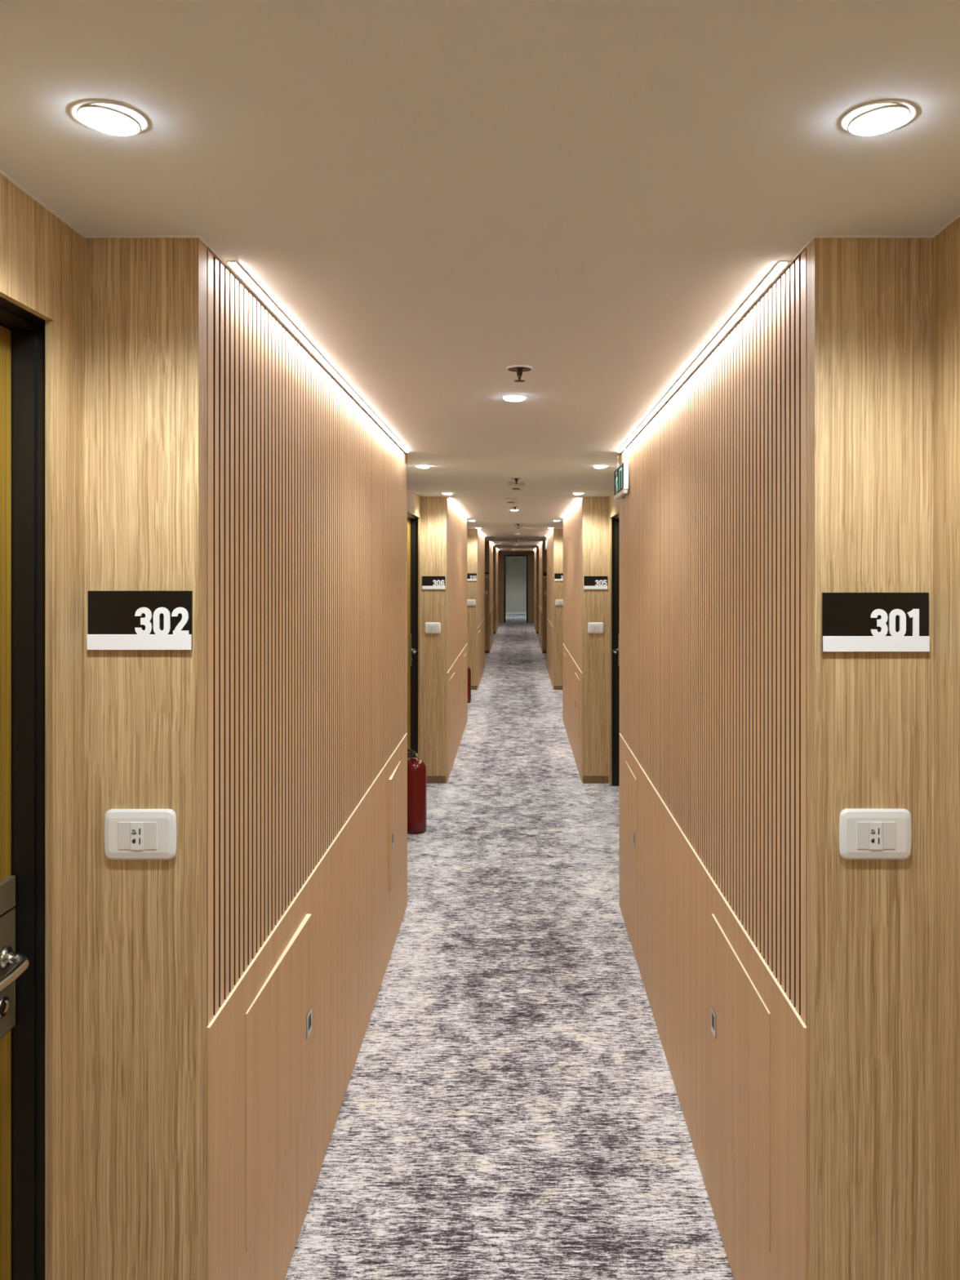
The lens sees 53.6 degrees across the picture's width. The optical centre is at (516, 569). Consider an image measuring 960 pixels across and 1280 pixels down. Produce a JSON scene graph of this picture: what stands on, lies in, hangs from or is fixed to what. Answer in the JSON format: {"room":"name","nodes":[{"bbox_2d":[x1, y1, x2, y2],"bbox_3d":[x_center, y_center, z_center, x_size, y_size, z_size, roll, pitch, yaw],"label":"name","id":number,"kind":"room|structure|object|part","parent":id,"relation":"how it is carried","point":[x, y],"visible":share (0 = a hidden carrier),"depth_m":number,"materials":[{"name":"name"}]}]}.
{"room":"hotel corridor","nodes":[
{"label":"hotel corridor","id":0,"kind":"room"},
{"bbox_2d":[0,173,84,1279],"bbox_3d":[-0.899,0.546,0.310,0.302,2.247,2.660,0,0,0],"label":"wall","id":1,"kind":"structure","parent":0,"point":[42,257],"depth_m":1.56,"materials":[{"name":"brown wood"}]},
{"bbox_2d":[0,296,44,1279],"bbox_3d":[-0.821,0.619,1.107,0.120,2.103,0.950,0,0,0],"label":"door","id":2,"kind":"structure","parent":1,"relation":"in","point":[22,332],"depth_m":1.54,"materials":[{"name":"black wood"}]},
{"bbox_3d":[-0.816,0.616,1.502,0.011,0.244,0.072,0,0,0],"label":"lock plate","id":3,"kind":"part","parent":2,"relation":"part of","materials":[{"name":"brown metal"}]},
{"bbox_3d":[-0.788,0.614,1.445,0.046,0.036,0.142,0,0,0],"label":"handle","id":4,"kind":"part","parent":2,"relation":"part of","materials":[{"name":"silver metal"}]},
{"bbox_2d":[84,238,407,1279],"bbox_3d":[-0.800,0.546,3.205,0.500,2.247,3.130,0,0,0],"label":"wall","id":5,"kind":"structure","parent":0,"point":[145,300],"depth_m":1.64,"materials":[{"name":"brown wood"}]},
{"bbox_2d":[87,591,192,649],"bbox_3d":[-0.649,0.087,1.636,0.179,0.102,0.008,0,0,0],"label":"room sign","id":6,"kind":"object","parent":5,"relation":"attached to","point":[117,620],"visible":1,"depth_m":1.64,"materials":[{"name":"black plastic"}]},
{"bbox_2d":[103,808,177,859],"bbox_3d":[-0.648,0.456,1.633,0.125,0.087,0.014,0,0,0],"label":"switch","id":7,"kind":"object","parent":5,"relation":"attached to","point":[128,833],"visible":1,"depth_m":1.63,"materials":[{"name":"white plastic"}]},
{"bbox_2d":[0,169,477,528],"bbox_3d":[-0.647,-0.575,12.921,0.201,0.003,34.150,0,0,0],"label":"trim","id":8,"kind":"structure","parent":5,"relation":"attached to","point":[2,172],"depth_m":1.64,"materials":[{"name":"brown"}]},
{"bbox_2d":[207,248,406,1026],"bbox_3d":[-0.557,0.121,3.207,0.014,1.385,3.033,0,0,0],"label":"wall panel","id":9,"kind":"object","parent":5,"relation":"attached to","point":[307,493],"visible":0.98,"depth_m":2.23,"materials":[{"name":"brown wood"}]},
{"bbox_2d":[207,733,407,1279],"bbox_3d":[-0.554,1.239,3.205,0.018,0.854,3.038,0,0,0],"label":"wall panel","id":10,"kind":"object","parent":5,"relation":"attached to","point":[357,921],"visible":0.74,"depth_m":2.57,"materials":[{"name":"beige laminate"}]},
{"bbox_2d":[245,913,311,1250],"bbox_3d":[-0.545,1.131,2.187,0.020,0.477,0.554,0,0,1],"label":"access hatch","id":11,"kind":"object","parent":10,"relation":"attached to","point":[278,1020],"visible":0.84,"depth_m":2.12,"materials":[{"name":"beige laminate"}]},
{"bbox_3d":[-0.532,1.160,2.430,0.003,0.060,0.048,0,0,1],"label":"flush pull","id":12,"kind":"part","parent":11,"relation":"part of","materials":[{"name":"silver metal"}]},
{"bbox_2d":[388,760,400,891],"bbox_3d":[-0.545,1.131,4.243,0.021,0.477,0.395,0,0,-1],"label":"access hatch","id":13,"kind":"object","parent":10,"relation":"attached to","point":[394,781],"visible":0.8,"depth_m":4.17,"materials":[{"name":"beige laminate"}]},
{"bbox_3d":[-0.533,1.160,4.079,0.003,0.060,0.048,0,0,-1],"label":"flush pull","id":14,"kind":"part","parent":13,"relation":"part of","materials":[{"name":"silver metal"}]},
{"bbox_2d":[426,631,495,783],"bbox_3d":[-0.651,1.641,12.917,0.194,0.058,34.146,0,0,0],"label":"baseboard","id":15,"kind":"structure","parent":5,"relation":"attached to","point":[430,780],"depth_m":7.42,"materials":[{"name":"brown wood"}]},
{"bbox_2d":[407,486,421,759],"bbox_3d":[-0.899,0.546,6.100,0.302,2.247,2.660,0,0,0],"label":"wall","id":16,"kind":"structure","parent":0,"point":[414,500],"depth_m":7.32,"materials":[{"name":"brown wood"}]},
{"bbox_2d":[407,512,417,759],"bbox_3d":[-0.821,0.619,6.896,0.120,2.103,0.950,0,0,0],"label":"door","id":17,"kind":"structure","parent":16,"relation":"in","point":[412,521],"depth_m":7.33,"materials":[{"name":"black wood"}]},
{"bbox_3d":[-0.816,0.616,7.292,0.011,0.244,0.072,0,0,0],"label":"lock plate","id":18,"kind":"part","parent":17,"relation":"part of","materials":[{"name":"brown metal"}]},
{"bbox_3d":[-0.788,0.614,7.235,0.046,0.036,0.142,0,0,0],"label":"handle","id":19,"kind":"part","parent":17,"relation":"part of","materials":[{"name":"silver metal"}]},
{"bbox_2d":[421,496,446,783],"bbox_3d":[-0.800,0.546,8.995,0.500,2.247,3.130,0,0,0],"label":"wall","id":20,"kind":"structure","parent":0,"point":[433,508],"depth_m":7.43,"materials":[{"name":"brown wood"}]},
{"bbox_2d":[424,622,440,633],"bbox_3d":[-0.657,0.454,7.423,0.125,0.087,0.014,0,0,0],"label":"switch","id":21,"kind":"object","parent":20,"relation":"attached to","point":[429,627],"visible":1,"depth_m":7.42,"materials":[{"name":"white plastic"}]},
{"bbox_2d":[422,576,444,589],"bbox_3d":[-0.650,0.100,7.426,0.180,0.102,0.008,0,0,0],"label":"room sign","id":22,"kind":"object","parent":20,"relation":"attached to","point":[428,582],"visible":1,"depth_m":7.42,"materials":[{"name":"black plastic"}]},
{"bbox_2d":[446,497,466,673],"bbox_3d":[-0.557,0.121,8.996,0.014,1.385,3.033,0,0,0],"label":"wall panel","id":23,"kind":"object","parent":20,"relation":"attached to","point":[456,522],"visible":0.99,"depth_m":8.47,"materials":[{"name":"brown wood"}]},
{"bbox_2d":[446,643,467,781],"bbox_3d":[-0.554,1.239,8.995,0.018,0.854,3.038,0,0,0],"label":"wall panel","id":24,"kind":"object","parent":20,"relation":"attached to","point":[453,743],"visible":0.88,"depth_m":8.74,"materials":[{"name":"beige laminate"}]},
{"bbox_2d":[449,672,454,737],"bbox_3d":[-0.548,1.131,7.977,0.021,0.477,0.554,0,0,0],"label":"access hatch","id":25,"kind":"object","parent":24,"relation":"attached to","point":[452,678],"visible":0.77,"depth_m":7.91,"materials":[{"name":"beige laminate"}]},
{"bbox_2d":[464,653,466,701],"bbox_3d":[-0.548,1.131,10.033,0.020,0.477,0.395,0,0,-1],"label":"access hatch","id":26,"kind":"object","parent":24,"relation":"attached to","point":[465,653],"visible":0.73,"depth_m":9.96,"materials":[{"name":"beige laminate"}]},
{"bbox_2d":[466,528,477,689],"bbox_3d":[-0.800,0.546,14.785,0.500,2.247,3.130,0,0,0],"label":"wall","id":27,"kind":"structure","parent":0,"point":[472,534],"depth_m":13.22,"materials":[{"name":"brown wood"}]},
{"bbox_2d":[466,599,475,605],"bbox_3d":[-0.635,0.454,13.213,0.125,0.087,0.014,0,0,0],"label":"switch","id":28,"kind":"object","parent":27,"relation":"attached to","point":[469,602],"visible":0.92,"depth_m":13.21,"materials":[{"name":"white plastic"}]},
{"bbox_2d":[466,573,476,580],"bbox_3d":[-0.650,0.100,13.216,0.180,0.102,0.008,0,0,0],"label":"room sign","id":29,"kind":"object","parent":27,"relation":"attached to","point":[469,576],"visible":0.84,"depth_m":13.21,"materials":[{"name":"black plastic"}]},
{"bbox_2d":[477,617,484,688],"bbox_3d":[-0.554,1.239,14.785,0.018,0.854,3.038,0,0,0],"label":"wall panel","id":30,"kind":"object","parent":27,"relation":"attached to","point":[481,668],"visible":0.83,"depth_m":14.56,"materials":[{"name":"beige laminate"}]},
{"bbox_2d":[478,631,480,666],"bbox_3d":[-0.548,1.131,13.767,0.021,0.477,0.554,0,0,0],"label":"access hatch","id":31,"kind":"object","parent":30,"relation":"attached to","point":[479,646],"visible":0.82,"depth_m":13.80,"materials":[{"name":"beige laminate"}]},
{"bbox_3d":[-0.549,1.132,13.767,0.018,0.476,0.554,0,0,0],"label":"hatch door","id":32,"kind":"part","parent":31,"relation":"part of","materials":[{"name":"beige laminate"}]},
{"bbox_2d":[477,529,484,626],"bbox_3d":[-0.557,0.121,14.787,0.014,1.385,3.033,0,0,0],"label":"wall panel","id":33,"kind":"object","parent":27,"relation":"attached to","point":[481,538],"visible":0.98,"depth_m":14.69,"materials":[{"name":"brown wood"}]},
{"bbox_2d":[0,0,959,551],"bbox_3d":[0.000,-0.627,15.915,2.600,0.100,40.570,0,0,0],"label":"ceiling","id":34,"kind":"structure","parent":0,"point":[441,197],"depth_m":1.37,"materials":[{"name":"paint"}]},
{"bbox_2d":[69,99,149,135],"bbox_3d":[-0.519,-0.572,1.210,0.094,0.016,0.094,0,0,0],"label":"recessed light","id":35,"kind":"object","parent":34,"relation":"in","point":[92,115],"visible":1,"depth_m":1.19,"materials":[{"name":"white plastic"}]},
{"bbox_2d":[226,260,408,452],"bbox_3d":[-0.533,-0.575,3.195,0.017,0.005,2.850,0,0,0],"label":"recessed light","id":36,"kind":"object","parent":34,"relation":"in","point":[233,264],"visible":1,"depth_m":2.32,"materials":[{"name":"white plastic"}]},
{"bbox_2d":[413,465,431,468],"bbox_3d":[-0.522,-0.572,5.260,0.094,0.016,0.094,0,0,0],"label":"recessed light","id":37,"kind":"object","parent":34,"relation":"in","point":[418,466],"visible":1,"depth_m":5.24,"materials":[{"name":"white plastic"}]},
{"bbox_2d":[448,497,468,517],"bbox_3d":[-0.533,-0.575,8.985,0.017,0.005,2.850,0,0,0],"label":"recessed light","id":38,"kind":"object","parent":34,"relation":"in","point":[451,499],"visible":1,"depth_m":8.67,"materials":[{"name":"white"}]},
{"bbox_2d":[504,497,517,503],"bbox_3d":[-0.047,-0.556,7.690,0.102,0.042,0.102,0,0,0],"label":"smoke detector","id":39,"kind":"object","parent":34,"relation":"attached to","point":[510,500],"visible":1,"depth_m":7.66,"materials":[{"name":"white plastic"}]},
{"bbox_2d":[500,394,528,401],"bbox_3d":[-0.008,-0.571,3.165,0.094,0.013,0.094,0,0,0],"label":"recessed light","id":40,"kind":"object","parent":34,"relation":"in","point":[511,397],"visible":1,"depth_m":3.14,"materials":[{"name":"white plastic"}]},
{"bbox_2d":[507,481,524,490],"bbox_3d":[-0.004,-0.548,6.250,0.115,0.057,0.115,0,0,0],"label":"smoke detector","id":41,"kind":"object","parent":34,"relation":"attached to","point":[519,485],"visible":1,"depth_m":6.21,"materials":[{"name":"white plastic"}]},
{"bbox_2d":[510,476,522,484],"bbox_3d":[-0.002,-0.557,5.930,0.075,0.040,0.075,0,0,0],"label":"sprinkler","id":42,"kind":"object","parent":34,"relation":"attached to","point":[516,478],"visible":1,"depth_m":5.92,"materials":[{"name":"grey metal"}]},
{"bbox_2d":[514,524,522,528],"bbox_3d":[0.020,-0.548,12.100,0.115,0.057,0.115,0,0,0],"label":"smoke detector","id":43,"kind":"object","parent":34,"relation":"attached to","point":[519,526],"visible":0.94,"depth_m":12.07,"materials":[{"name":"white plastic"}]},
{"bbox_2d":[506,364,533,382],"bbox_3d":[0.008,-0.557,2.700,0.075,0.040,0.075,0,0,0],"label":"sprinkler","id":44,"kind":"object","parent":34,"relation":"attached to","point":[519,369],"visible":1,"depth_m":2.69,"materials":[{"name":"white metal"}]},
{"bbox_2d":[544,536,546,549],"bbox_3d":[0.494,-0.462,16.080,0.025,0.230,0.400,0,0,0],"label":"exit sign","id":45,"kind":"object","parent":34,"relation":"hanging from","point":[545,541],"visible":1,"depth_m":15.88,"materials":[{"name":"white plastic"}]},
{"bbox_2d":[561,497,580,517],"bbox_3d":[0.499,-0.575,8.985,0.017,0.005,2.850,0,0,0],"label":"recessed light","id":46,"kind":"object","parent":34,"relation":"in","point":[578,499],"visible":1,"depth_m":8.63,"materials":[{"name":"white"}]},
{"bbox_2d":[592,465,608,468],"bbox_3d":[0.466,-0.572,5.260,0.094,0.016,0.094,0,0,0],"label":"recessed light","id":47,"kind":"object","parent":34,"relation":"in","point":[594,466],"visible":1,"depth_m":5.24,"materials":[{"name":"white plastic"}]},
{"bbox_2d":[613,444,628,499],"bbox_3d":[0.494,-0.462,4.500,0.025,0.230,0.400,0,0,0],"label":"exit sign","id":48,"kind":"object","parent":34,"relation":"hanging from","point":[621,473],"visible":0.99,"depth_m":4.37,"materials":[{"name":"white plastic"}]},
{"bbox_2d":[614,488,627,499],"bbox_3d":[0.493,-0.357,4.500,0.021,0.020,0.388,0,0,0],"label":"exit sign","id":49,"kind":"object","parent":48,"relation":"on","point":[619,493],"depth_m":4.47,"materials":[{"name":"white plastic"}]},
{"bbox_2d":[617,260,788,452],"bbox_3d":[0.499,-0.575,3.195,0.017,0.005,2.850,0,0,0],"label":"recessed light","id":50,"kind":"object","parent":34,"relation":"in","point":[781,264],"visible":1,"depth_m":2.32,"materials":[{"name":"white plastic"}]},
{"bbox_2d":[839,99,918,135],"bbox_3d":[0.461,-0.572,1.210,0.094,0.016,0.094,0,0,0],"label":"recessed light","id":51,"kind":"object","parent":34,"relation":"in","point":[880,119],"visible":1,"depth_m":1.19,"materials":[{"name":"white plastic"}]},
{"bbox_2d":[484,541,488,650],"bbox_3d":[-0.800,0.546,20.575,0.500,2.247,3.130,0,0,0],"label":"wall","id":52,"kind":"structure","parent":0,"point":[486,543],"depth_m":19.01,"materials":[{"name":"brown wood"}]},
{"bbox_2d":[484,572,488,577],"bbox_3d":[-0.650,0.100,19.006,0.180,0.102,0.008,0,0,0],"label":"room sign","id":53,"kind":"object","parent":52,"relation":"attached to","point":[486,574],"visible":0.58,"depth_m":19.01,"materials":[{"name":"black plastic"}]},
{"bbox_2d":[488,605,493,653],"bbox_3d":[-0.554,1.239,20.575,0.018,0.854,3.038,0,0,0],"label":"wall panel","id":54,"kind":"object","parent":52,"relation":"attached to","point":[491,611],"visible":0.89,"depth_m":20.10,"materials":[{"name":"beige laminate"}]},
{"bbox_2d":[488,541,493,610],"bbox_3d":[-0.557,0.121,20.576,0.014,1.385,3.033,0,0,0],"label":"wall panel","id":55,"kind":"object","parent":52,"relation":"attached to","point":[491,546],"visible":0.99,"depth_m":20.29,"materials":[{"name":"brown wood"}]},
{"bbox_2d":[493,547,495,631],"bbox_3d":[-0.800,0.546,26.365,0.500,2.247,3.130,0,0,0],"label":"wall","id":56,"kind":"structure","parent":0,"point":[494,548],"depth_m":24.80,"materials":[{"name":"brown wood"}]},
{"bbox_2d":[495,598,497,633],"bbox_3d":[-0.554,1.239,26.365,0.018,0.854,3.038,0,0,0],"label":"wall panel","id":57,"kind":"object","parent":56,"relation":"attached to","point":[496,601],"visible":0.93,"depth_m":25.85,"materials":[{"name":"beige laminate"}]},
{"bbox_2d":[495,548,497,600],"bbox_3d":[-0.557,0.121,26.366,0.014,1.385,3.033,0,0,0],"label":"wall panel","id":58,"kind":"object","parent":56,"relation":"attached to","point":[496,550],"visible":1,"depth_m":26.09,"materials":[{"name":"brown wood"}]},
{"bbox_2d":[284,613,733,1279],"bbox_3d":[0.000,1.720,15.915,2.600,0.100,40.570,0,0,0],"label":"floor","id":59,"kind":"structure","parent":0,"point":[511,1108],"depth_m":3.20,"materials":[{"name":"carpet"}]},
{"bbox_2d":[407,748,426,834],"bbox_3d":[-0.658,1.399,6.070,0.162,0.542,0.162,0,0,-39],"label":"fire extinguisher","id":60,"kind":"object","parent":59,"relation":"on","point":[416,768],"visible":0.78,"depth_m":6.00,"materials":[{"name":"red metal"}]},
{"bbox_3d":[-0.670,1.178,6.046,0.024,0.028,0.095,0,0,31],"label":"carry handle","id":61,"kind":"part","parent":60,"relation":"part of","materials":[{"name":"metal"}]},
{"bbox_2d":[467,666,471,703],"bbox_3d":[-0.657,1.399,11.950,0.162,0.542,0.162,0,0,-39],"label":"fire extinguisher","id":62,"kind":"object","parent":59,"relation":"on","point":[468,668],"visible":0.2,"depth_m":11.91,"materials":[{"name":"red metal"}]},
{"bbox_2d":[505,556,526,612],"bbox_3d":[0.000,0.546,36.060,2.400,2.247,0.120,0,0,0],"label":"wall","id":63,"kind":"structure","parent":0,"point":[515,574],"depth_m":36.00,"materials":[{"name":"beige paint"}]},
{"bbox_2d":[505,612,526,613],"bbox_3d":[0.000,1.635,35.992,2.200,0.070,0.015,0,0,0],"label":"baseboard","id":64,"kind":"structure","parent":63,"relation":"attached to","point":[505,612],"depth_m":35.99,"materials":[{"name":"white plastic"}]},
{"bbox_2d":[512,558,519,564],"bbox_3d":[-0.020,-0.330,35.995,0.240,0.240,0.010,0,0,0],"label":"wall plaque","id":65,"kind":"object","parent":63,"relation":"attached to","point":[513,559],"visible":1,"depth_m":35.99,"materials":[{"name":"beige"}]},
{"bbox_3d":[-0.020,-0.380,35.995,0.240,0.140,0.010,0,0,0],"label":"plate","id":66,"kind":"part","parent":65,"relation":"part of","materials":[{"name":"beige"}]},
{"bbox_2d":[497,551,533,622],"bbox_3d":[-0.014,0.546,30.060,1.468,2.247,0.120,0,0,0],"label":"wall","id":67,"kind":"structure","parent":0,"point":[500,554],"depth_m":30.00,"materials":[{"name":"brown wood"}]},
{"bbox_2d":[503,555,528,622],"bbox_3d":[-0.024,0.595,30.059,0.755,2.150,0.142,0,0,0],"label":"trim","id":68,"kind":"structure","parent":67,"relation":"attached to","point":[504,556],"depth_m":29.99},
{"bbox_2d":[536,547,538,631],"bbox_3d":[0.782,0.546,26.365,0.535,2.247,3.130,0,0,0],"label":"wall","id":69,"kind":"structure","parent":0,"point":[537,548],"depth_m":24.80,"materials":[{"name":"brown wood"}]},
{"bbox_2d":[533,597,536,632],"bbox_3d":[0.519,1.239,26.365,0.018,0.854,3.038,0,0,0],"label":"wall panel","id":70,"kind":"object","parent":69,"relation":"attached to","point":[535,600],"visible":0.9,"depth_m":26.36,"materials":[{"name":"beige laminate"}]},
{"bbox_2d":[533,548,536,599],"bbox_3d":[0.522,0.121,26.366,0.014,1.385,3.033,0,0,0],"label":"wall panel","id":71,"kind":"object","parent":69,"relation":"attached to","point":[535,550],"visible":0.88,"depth_m":26.62,"materials":[{"name":"brown wood"}]},
{"bbox_2d":[542,541,546,653],"bbox_3d":[0.782,0.546,20.575,0.535,2.247,3.130,0,0,0],"label":"wall","id":72,"kind":"structure","parent":0,"point":[544,551],"depth_m":19.01,"materials":[{"name":"brown wood"}]},
{"bbox_2d":[538,605,542,651],"bbox_3d":[0.519,1.239,20.575,0.018,0.854,3.038,0,0,0],"label":"wall panel","id":73,"kind":"object","parent":72,"relation":"attached to","point":[540,608],"visible":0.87,"depth_m":20.10,"materials":[{"name":"beige laminate"}]},
{"bbox_2d":[538,542,542,608],"bbox_3d":[0.522,0.121,20.576,0.014,1.385,3.033,0,0,0],"label":"wall panel","id":74,"kind":"object","parent":72,"relation":"attached to","point":[540,544],"visible":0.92,"depth_m":20.30,"materials":[{"name":"brown wood"}]},
{"bbox_2d":[542,572,546,577],"bbox_3d":[0.619,0.100,19.006,0.183,0.102,0.008,0,0,0],"label":"room sign","id":75,"kind":"object","parent":72,"relation":"attached to","point":[544,574],"visible":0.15,"depth_m":19.01,"materials":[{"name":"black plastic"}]},
{"bbox_2d":[553,528,563,689],"bbox_3d":[0.782,0.546,14.785,0.535,2.247,3.130,0,0,0],"label":"wall","id":76,"kind":"structure","parent":0,"point":[557,533],"depth_m":13.22,"materials":[{"name":"brown wood"}]},
{"bbox_2d":[546,617,553,688],"bbox_3d":[0.519,1.239,14.785,0.018,0.854,3.038,0,0,0],"label":"wall panel","id":77,"kind":"object","parent":76,"relation":"attached to","point":[549,668],"visible":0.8,"depth_m":14.64,"materials":[{"name":"beige laminate"}]},
{"bbox_2d":[546,623,547,652],"bbox_3d":[0.514,1.131,15.822,0.021,0.477,0.395,0,0,0],"label":"access hatch","id":78,"kind":"object","parent":77,"relation":"attached to","point":[547,624],"visible":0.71,"depth_m":15.73,"materials":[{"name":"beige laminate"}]},
{"bbox_2d":[551,630,552,666],"bbox_3d":[0.514,1.131,13.767,0.021,0.477,0.554,0,0,0],"label":"access hatch","id":79,"kind":"object","parent":77,"relation":"attached to","point":[551,630],"visible":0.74,"depth_m":13.61,"materials":[{"name":"beige laminate"}]},
{"bbox_2d":[546,529,553,626],"bbox_3d":[0.522,0.121,14.787,0.014,1.385,3.033,0,0,0],"label":"wall panel","id":80,"kind":"object","parent":76,"relation":"attached to","point":[550,537],"visible":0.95,"depth_m":14.44,"materials":[{"name":"brown wood"}]},
{"bbox_2d":[554,573,563,580],"bbox_3d":[0.619,0.100,13.216,0.183,0.102,0.008,0,0,0],"label":"room sign","id":81,"kind":"object","parent":76,"relation":"attached to","point":[557,576],"visible":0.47,"depth_m":13.21,"materials":[{"name":"black plastic"}]},
{"bbox_2d":[555,599,563,605],"bbox_3d":[0.600,0.454,13.213,0.125,0.087,0.014,0,0,0],"label":"switch","id":82,"kind":"object","parent":76,"relation":"attached to","point":[557,602],"visible":0.81,"depth_m":13.21,"materials":[{"name":"white plastic"}]},
{"bbox_2d":[582,496,608,783],"bbox_3d":[0.782,0.546,8.995,0.535,2.247,3.130,0,0,0],"label":"wall","id":83,"kind":"structure","parent":0,"point":[595,509],"depth_m":7.43,"materials":[{"name":"brown wood"}]},
{"bbox_2d":[562,643,582,781],"bbox_3d":[0.519,1.239,8.995,0.018,0.854,3.038,0,0,0],"label":"wall panel","id":84,"kind":"object","parent":83,"relation":"attached to","point":[568,706],"visible":0.87,"depth_m":8.79,"materials":[{"name":"beige laminate"}]},
{"bbox_2d":[564,653,565,701],"bbox_3d":[0.514,1.131,10.033,0.021,0.477,0.395,0,0,0],"label":"access hatch","id":85,"kind":"object","parent":84,"relation":"attached to","point":[564,653],"visible":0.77,"depth_m":9.96,"materials":[{"name":"beige laminate"}]},
{"bbox_2d":[574,672,579,738],"bbox_3d":[0.514,1.131,7.977,0.021,0.477,0.554,0,0,0],"label":"access hatch","id":86,"kind":"object","parent":84,"relation":"attached to","point":[576,678],"visible":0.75,"depth_m":7.92,"materials":[{"name":"beige laminate"}]},
{"bbox_2d":[536,631,608,783],"bbox_3d":[0.619,1.641,12.917,0.201,0.058,34.146,0,0,0],"label":"baseboard","id":87,"kind":"structure","parent":83,"relation":"attached to","point":[586,780],"depth_m":7.42,"materials":[{"name":"brown wood"}]},
{"bbox_2d":[563,497,582,672],"bbox_3d":[0.522,0.121,8.996,0.014,1.385,3.033,0,0,0],"label":"wall panel","id":88,"kind":"object","parent":83,"relation":"attached to","point":[572,521],"visible":0.98,"depth_m":8.62,"materials":[{"name":"brown wood"}]},
{"bbox_2d":[583,576,607,589],"bbox_3d":[0.619,0.100,7.426,0.183,0.102,0.008,0,0,0],"label":"room sign","id":89,"kind":"object","parent":83,"relation":"attached to","point":[589,582],"visible":1,"depth_m":7.42,"materials":[{"name":"black plastic"}]},
{"bbox_2d":[587,622,604,633],"bbox_3d":[0.618,0.454,7.423,0.125,0.087,0.014,0,0,0],"label":"switch","id":90,"kind":"object","parent":83,"relation":"attached to","point":[593,627],"visible":1,"depth_m":7.42,"materials":[{"name":"white plastic"}]},
{"bbox_2d":[608,493,619,786],"bbox_3d":[0.885,0.546,6.100,0.330,2.247,2.660,0,0,0],"label":"wall","id":91,"kind":"structure","parent":0,"point":[614,504],"depth_m":7.32,"materials":[{"name":"brown wood"}]},
{"bbox_2d":[611,513,619,786],"bbox_3d":[0.793,0.619,6.896,0.120,2.103,0.950,0,0,0],"label":"door","id":92,"kind":"structure","parent":91,"relation":"in","point":[615,520],"depth_m":7.33,"materials":[{"name":"black wood"}]},
{"bbox_3d":[0.760,0.614,7.235,0.046,0.036,0.142,0,0,0],"label":"handle","id":93,"kind":"part","parent":92,"relation":"part of","materials":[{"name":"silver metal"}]},
{"bbox_3d":[0.787,0.616,7.292,0.011,0.244,0.072,0,0,0],"label":"lock plate","id":94,"kind":"part","parent":92,"relation":"part of","materials":[{"name":"brown metal"}]},
{"bbox_2d":[619,238,933,1279],"bbox_3d":[0.782,0.546,3.205,0.535,2.247,3.130,0,0,0],"label":"wall","id":95,"kind":"structure","parent":0,"point":[869,301],"depth_m":1.64,"materials":[{"name":"brown wood"}]},
{"bbox_2d":[619,733,806,1279],"bbox_3d":[0.519,1.239,3.205,0.018,0.854,3.038,0,0,0],"label":"wall panel","id":96,"kind":"object","parent":95,"relation":"attached to","point":[668,919],"visible":0.75,"depth_m":2.57,"materials":[{"name":"beige laminate"}]},
{"bbox_2d":[625,760,636,891],"bbox_3d":[0.514,1.131,4.242,0.021,0.477,0.395,0,0,0],"label":"access hatch","id":97,"kind":"object","parent":96,"relation":"attached to","point":[630,780],"visible":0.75,"depth_m":4.19,"materials":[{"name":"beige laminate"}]},
{"bbox_3d":[0.505,1.160,4.079,0.003,0.060,0.048,0,0,0],"label":"flush pull","id":98,"kind":"part","parent":97,"relation":"part of","materials":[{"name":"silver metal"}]},
{"bbox_2d":[711,913,770,1250],"bbox_3d":[0.514,1.131,2.187,0.021,0.477,0.554,0,0,0],"label":"access hatch","id":99,"kind":"object","parent":96,"relation":"attached to","point":[740,1019],"visible":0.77,"depth_m":2.12,"materials":[{"name":"beige laminate"}]},
{"bbox_3d":[0.505,1.160,2.430,0.003,0.060,0.048,0,0,0],"label":"flush pull","id":100,"kind":"part","parent":99,"relation":"part of","materials":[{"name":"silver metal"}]},
{"bbox_2d":[620,248,806,1026],"bbox_3d":[0.522,0.121,3.207,0.014,1.385,3.033,0,0,0],"label":"wall panel","id":101,"kind":"object","parent":95,"relation":"attached to","point":[713,508],"visible":0.98,"depth_m":2.24,"materials":[{"name":"brown wood"}]},
{"bbox_2d":[553,213,959,528],"bbox_3d":[0.616,-0.575,12.921,0.208,0.003,34.150,0,0,0],"label":"trim","id":102,"kind":"structure","parent":95,"relation":"attached to","point":[957,216],"depth_m":1.64,"materials":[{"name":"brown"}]},
{"bbox_2d":[839,808,911,859],"bbox_3d":[0.618,0.455,1.633,0.125,0.087,0.014,0,0,0],"label":"switch","id":103,"kind":"object","parent":95,"relation":"attached to","point":[864,833],"visible":1,"depth_m":1.63,"materials":[{"name":"white plastic"}]},
{"bbox_2d":[822,592,929,651],"bbox_3d":[0.619,0.090,1.636,0.183,0.102,0.008,0,0,0],"label":"room sign","id":104,"kind":"object","parent":95,"relation":"attached to","point":[851,621],"visible":1,"depth_m":1.64,"materials":[{"name":"black plastic"}]},
{"bbox_2d":[933,217,959,1279],"bbox_3d":[0.885,0.546,0.310,0.330,2.247,2.660,0,0,0],"label":"wall","id":105,"kind":"structure","parent":0,"point":[946,244],"depth_m":1.59,"materials":[{"name":"brown wood"}]}
]}

